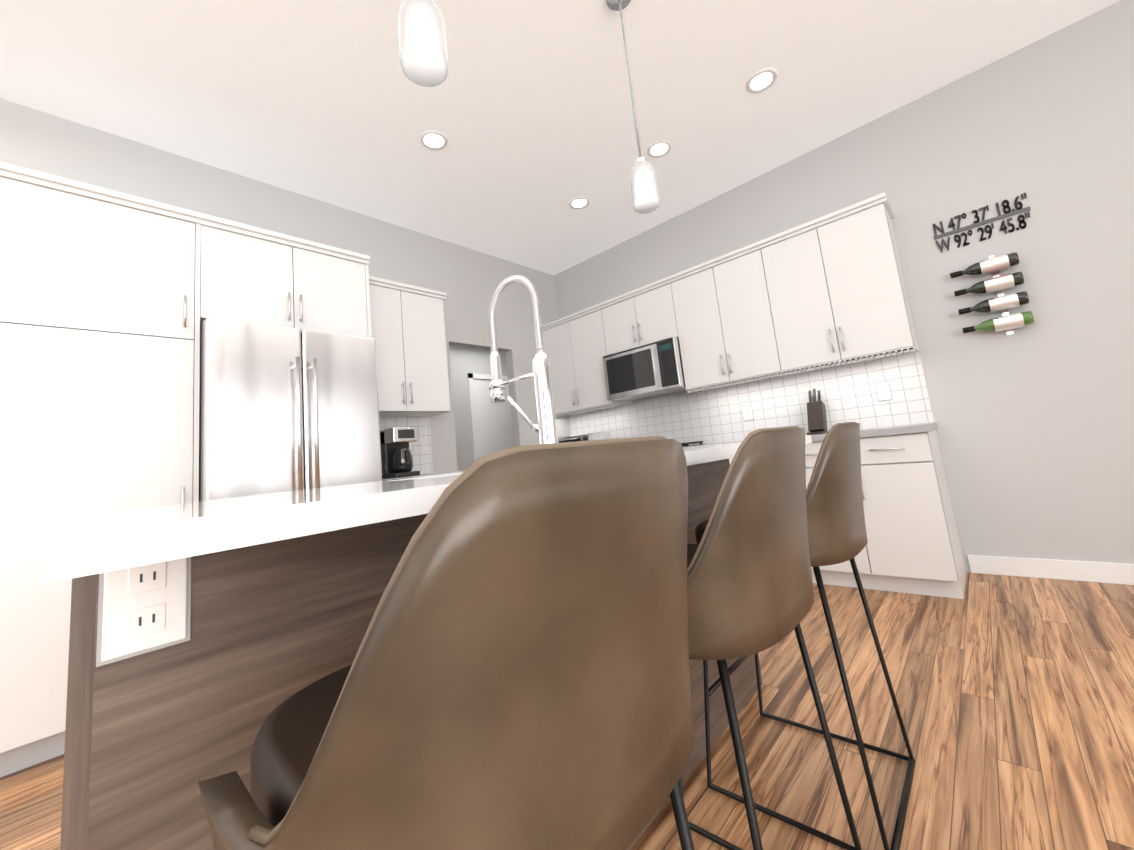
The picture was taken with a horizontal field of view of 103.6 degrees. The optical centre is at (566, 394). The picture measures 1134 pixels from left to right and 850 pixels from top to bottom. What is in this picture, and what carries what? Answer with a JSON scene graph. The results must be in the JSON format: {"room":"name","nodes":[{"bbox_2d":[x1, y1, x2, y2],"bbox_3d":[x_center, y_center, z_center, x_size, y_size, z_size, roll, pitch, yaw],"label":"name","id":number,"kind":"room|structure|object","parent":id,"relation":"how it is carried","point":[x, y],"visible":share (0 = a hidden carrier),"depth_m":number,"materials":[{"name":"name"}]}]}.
{"room":"kitchen","nodes":[
{"label":"kitchen","id":0,"kind":"room"},
{"bbox_2d":[0,98,569,472],"bbox_3d":[-2.481,0.005,2.401,0.100,3.030,7.200,-13,-10,42],"label":"wall","id":1,"kind":"structure","parent":0,"point":[468,281],"depth_m":3.45,"materials":[{"name":"grey paint"}]},
{"bbox_2d":[196,214,371,337],"bbox_3d":[-1.789,-0.574,2.757,0.618,0.517,0.830,-13,-10,42],"label":"upper cabinet","id":2,"kind":"object","parent":1,"relation":"attached to","point":[243,274],"depth_m":2.49,"materials":[{"name":"white wood"}]},
{"bbox_2d":[379,417,432,473],"bbox_3d":[-1.382,0.424,3.413,0.007,0.530,0.760,-13,-10,42],"label":"backsplash","id":3,"kind":"structure","parent":1,"relation":"attached to","point":[421,453],"depth_m":3.61,"materials":[{"name":"tile"}]},
{"bbox_2d":[368,278,449,416],"bbox_3d":[-1.328,-0.318,3.412,0.329,0.942,0.730,-13,-10,42],"label":"upper cabinet","id":4,"kind":"object","parent":1,"relation":"attached to","point":[408,324],"depth_m":3.34,"materials":[{"name":"white wood"}]},
{"bbox_2d":[382,470,464,480],"bbox_3d":[-1.123,0.598,3.173,0.644,0.040,0.712,-13,-10,42],"label":"countertop","id":5,"kind":"structure","parent":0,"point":[461,470],"depth_m":2.97,"materials":[{"name":"white stone"}]},
{"bbox_2d":[380,427,419,478],"bbox_3d":[-1.171,0.404,3.136,0.251,0.340,0.180,-13,-10,42],"label":"coffee maker","id":6,"kind":"object","parent":5,"relation":"on","point":[396,458],"visible":0.94,"depth_m":3.08,"materials":[{"name":"black plastic"}]},
{"bbox_2d":[449,345,507,470],"bbox_3d":[-0.819,0.451,5.141,1.290,2.540,3.700,-13,-10,42],"label":"wall","id":7,"kind":"structure","parent":0,"point":[464,361],"depth_m":5.50,"materials":[{"name":"grey paint"}]},
{"bbox_2d":[468,373,513,461],"bbox_3d":[-0.813,0.768,5.805,0.088,2.090,0.940,-13,-10,42],"label":"door","id":8,"kind":"structure","parent":7,"relation":"attached to","point":[491,424],"depth_m":5.73,"materials":[{"name":"white"}]},
{"bbox_2d":[0,0,1119,274],"bbox_3d":[-0.210,-2.080,0.443,6.700,0.100,7.300,-13,-10,42],"label":"ceiling","id":9,"kind":"structure","parent":0,"point":[526,108],"depth_m":2.54,"materials":[{"name":"white paint"}]},
{"bbox_2d":[398,0,447,86],"bbox_3d":[-0.422,-1.361,1.226,0.120,1.064,0.120,-13,-10,42],"label":"pendant light","id":10,"kind":"object","parent":9,"relation":"hanging from","point":[422,45],"visible":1,"depth_m":1.12,"materials":[{"name":"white glass"}]},
{"bbox_2d":[420,130,447,149],"bbox_3d":[-0.855,-1.633,2.867,0.176,0.006,0.176,-13,-10,42],"label":"recessed light","id":11,"kind":"object","parent":9,"relation":"in","point":[433,140],"visible":1,"depth_m":2.86,"materials":[{"name":"white"}]},
{"bbox_2d":[569,197,588,208],"bbox_3d":[0.102,-1.612,3.753,0.176,0.006,0.176,-13,-10,42],"label":"recessed light","id":12,"kind":"object","parent":9,"relation":"in","point":[578,202],"visible":1,"depth_m":3.75,"materials":[{"name":"white"}]},
{"bbox_2d":[606,0,660,213],"bbox_3d":[0.292,-1.331,1.996,0.120,1.064,0.120,-13,-10,42],"label":"pendant light","id":13,"kind":"object","parent":9,"relation":"hanging from","point":[645,191],"visible":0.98,"depth_m":1.91,"materials":[{"name":"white glass"}]},
{"bbox_2d":[647,140,671,157],"bbox_3d":[0.656,-1.747,3.175,0.176,0.006,0.176,-13,-10,42],"label":"recessed light","id":14,"kind":"object","parent":9,"relation":"in","point":[661,148],"visible":1,"depth_m":3.17,"materials":[{"name":"white"}]},
{"bbox_2d":[746,68,776,92],"bbox_3d":[1.159,-1.868,2.659,0.176,0.006,0.176,-13,-10,42],"label":"recessed light","id":15,"kind":"object","parent":9,"relation":"in","point":[761,80],"visible":1,"depth_m":2.65,"materials":[{"name":"white"}]},
{"bbox_2d":[0,572,1133,849],"bbox_3d":[0.074,1.122,1.011,8.100,0.060,8.700,-13,-10,42],"label":"floor","id":16,"kind":"structure","parent":0,"point":[1014,696],"depth_m":1.39,"materials":[{"name":"brown wood"}]},
{"bbox_2d":[0,166,201,776],"bbox_3d":[-2.210,0.294,2.085,0.618,2.322,0.680,-13,-10,42],"label":"tall cabinet","id":17,"kind":"object","parent":16,"relation":"on","point":[110,300],"depth_m":1.88,"materials":[{"name":"white wood"}]},
{"bbox_2d":[199,318,381,500],"bbox_3d":[-1.589,0.565,2.528,0.781,1.780,0.818,-13,-10,42],"label":"fridge","id":18,"kind":"object","parent":16,"relation":"on","point":[283,409],"visible":0.35,"depth_m":2.29,"materials":[{"name":"grey metal"}]},
{"bbox_2d":[60,459,762,849],"bbox_3d":[-0.108,0.694,1.303,0.555,0.899,1.813,-13,-10,42],"label":"kitchen island","id":19,"kind":"object","parent":16,"relation":"on","point":[287,589],"depth_m":0.59,"materials":[{"name":"brown wood"}]},
{"bbox_2d":[96,557,190,666],"bbox_3d":[-0.515,0.250,0.547,0.008,0.126,0.083,-13,-10,42],"label":"outlet","id":20,"kind":"object","parent":19,"relation":"attached to","point":[143,609],"visible":0.79,"depth_m":0.54,"materials":[{"name":"white plastic"}]},
{"bbox_2d":[41,435,811,583],"bbox_3d":[-0.030,0.208,1.265,0.851,0.030,1.860,-13,-10,42],"label":"island countertop","id":21,"kind":"structure","parent":19,"relation":"on","point":[82,547],"depth_m":0.41,"materials":[{"name":"white stone"}]},
{"bbox_2d":[488,275,557,443],"bbox_3d":[-0.147,-0.073,1.225,0.244,0.536,0.095,-13,-10,42],"label":"faucet","id":22,"kind":"object","parent":21,"relation":"on","point":[545,426],"visible":0.96,"depth_m":1.18,"materials":[{"name":"silver metal"}]},
{"bbox_2d":[197,436,694,849],"bbox_3d":[-0.078,0.549,0.485,0.470,0.959,0.492,-13,-10,42],"label":"stool","id":23,"kind":"object","parent":16,"relation":"on","point":[515,675],"visible":1,"depth_m":0.32,"materials":[{"name":"brown leather"}]},
{"bbox_2d":[681,441,707,446],"bbox_3d":[0.772,0.910,3.777,0.750,0.950,0.670,-13,-10,42],"label":"range","id":24,"kind":"object","parent":16,"relation":"on","point":[687,444],"visible":0.02,"depth_m":3.69,"materials":[{"name":"silver metal"}]},
{"bbox_2d":[679,426,861,849],"bbox_3d":[0.275,0.567,0.887,0.470,0.959,0.492,-13,-10,42],"label":"stool","id":25,"kind":"object","parent":16,"relation":"on","point":[750,590],"visible":0.77,"depth_m":0.69,"materials":[{"name":"brown leather"}]},
{"bbox_2d":[695,422,915,849],"bbox_3d":[0.649,0.583,1.290,0.470,0.959,0.492,-13,-10,42],"label":"stool","id":26,"kind":"object","parent":16,"relation":"on","point":[837,533],"visible":0.77,"depth_m":1.10,"materials":[{"name":"brown leather"}]},
{"bbox_2d":[805,430,965,598],"bbox_3d":[1.902,0.700,2.797,0.752,0.876,0.618,-13,-10,42],"label":"base cabinet","id":27,"kind":"object","parent":16,"relation":"on","point":[913,546],"depth_m":2.46,"materials":[{"name":"white wood"}]},
{"bbox_2d":[691,422,937,446],"bbox_3d":[1.578,0.309,3.095,1.515,0.040,0.644,-13,-10,42],"label":"countertop","id":28,"kind":"structure","parent":27,"relation":"on","point":[926,428],"depth_m":2.50,"materials":[{"name":"white stone"}]},
{"bbox_2d":[807,389,827,434],"bbox_3d":[1.762,0.115,3.171,0.100,0.329,0.224,-13,-10,42],"label":"knife block","id":29,"kind":"object","parent":28,"relation":"on","point":[816,416],"visible":1,"depth_m":3.15,"materials":[{"name":"brown wood"}]},
{"bbox_2d":[558,432,609,442],"bbox_3d":[0.163,0.505,4.435,0.420,0.215,0.357,-13,-10,42],"label":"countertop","id":30,"kind":"structure","parent":0,"point":[591,436],"depth_m":4.31,"materials":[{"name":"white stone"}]},
{"bbox_2d":[554,0,1133,571],"bbox_3d":[2.434,-0.442,2.840,6.800,3.030,0.100,-13,-10,42],"label":"wall","id":31,"kind":"structure","parent":0,"point":[1034,420],"depth_m":2.61,"materials":[{"name":"grey paint"}]},
{"bbox_2d":[541,304,631,415],"bbox_3d":[0.171,-0.307,4.639,0.863,0.943,0.328,-13,-10,42],"label":"upper cabinet","id":32,"kind":"object","parent":31,"relation":"attached to","point":[574,346],"depth_m":4.47,"materials":[{"name":"white wood"}]},
{"bbox_2d":[601,280,676,354],"bbox_3d":[0.737,-0.664,4.127,0.760,0.492,0.328,-13,-10,42],"label":"upper cabinet","id":33,"kind":"object","parent":31,"relation":"attached to","point":[647,315],"depth_m":3.98,"materials":[{"name":"white wood"}]},
{"bbox_2d":[603,336,685,400],"bbox_3d":[0.749,-0.210,4.029,0.752,0.421,0.430,-13,-10,42],"label":"microwave","id":34,"kind":"object","parent":33,"relation":"attached to","point":[649,370],"visible":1,"depth_m":3.87,"materials":[{"name":"silver metal"}]},
{"bbox_2d":[669,244,788,391],"bbox_3d":[1.308,-0.566,3.594,0.750,0.943,0.328,-13,-10,42],"label":"upper cabinet","id":35,"kind":"object","parent":31,"relation":"attached to","point":[727,333],"depth_m":3.44,"materials":[{"name":"white wood"}]},
{"bbox_2d":[741,404,753,420],"bbox_3d":[1.468,0.144,3.630,0.083,0.126,0.008,-13,-10,42],"label":"electrical outlet","id":36,"kind":"object","parent":31,"relation":"attached to","point":[747,411],"visible":1,"depth_m":3.63,"materials":[{"name":"grey plastic"}]},
{"bbox_2d":[568,351,934,444],"bbox_3d":[1.177,0.226,3.907,3.130,0.530,0.007,-13,-10,42],"label":"backsplash","id":37,"kind":"structure","parent":31,"relation":"attached to","point":[847,391],"depth_m":3.47,"materials":[{"name":"tile"}]},
{"bbox_2d":[761,196,918,374],"bbox_3d":[1.855,-0.690,3.091,0.755,0.943,0.328,-13,-10,42],"label":"upper cabinet","id":38,"kind":"object","parent":31,"relation":"attached to","point":[826,291],"depth_m":2.93,"materials":[{"name":"white wood"}]},
{"bbox_2d":[874,381,892,401],"bbox_3d":[2.138,-0.023,3.014,0.083,0.126,0.008,-13,-10,42],"label":"electrical outlet","id":39,"kind":"object","parent":31,"relation":"attached to","point":[883,391],"visible":1,"depth_m":3.01,"materials":[{"name":"grey plastic"}]},
{"bbox_2d":[933,193,1030,251],"bbox_3d":[2.511,-1.036,2.715,0.435,0.208,0.008,-13,-10,42],"label":"sign","id":40,"kind":"object","parent":31,"relation":"attached to","point":[1008,213],"visible":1,"depth_m":2.70,"materials":[{"name":"grey metal"}]},
{"bbox_2d":[950,252,1033,334],"bbox_3d":[2.502,-0.588,2.642,0.298,0.490,0.100,-13,-10,42],"label":"wine rack","id":41,"kind":"object","parent":31,"relation":"attached to","point":[999,284],"visible":1,"depth_m":2.59,"materials":[{"name":"silver metal"}]},
{"bbox_2d":[967,555,1133,584],"bbox_3d":[3.688,0.738,1.552,3.448,0.105,0.014,-13,-10,42],"label":"baseboard","id":42,"kind":"structure","parent":31,"relation":"attached to","point":[1103,572],"depth_m":2.46,"materials":[{"name":"white wood"}]}
]}

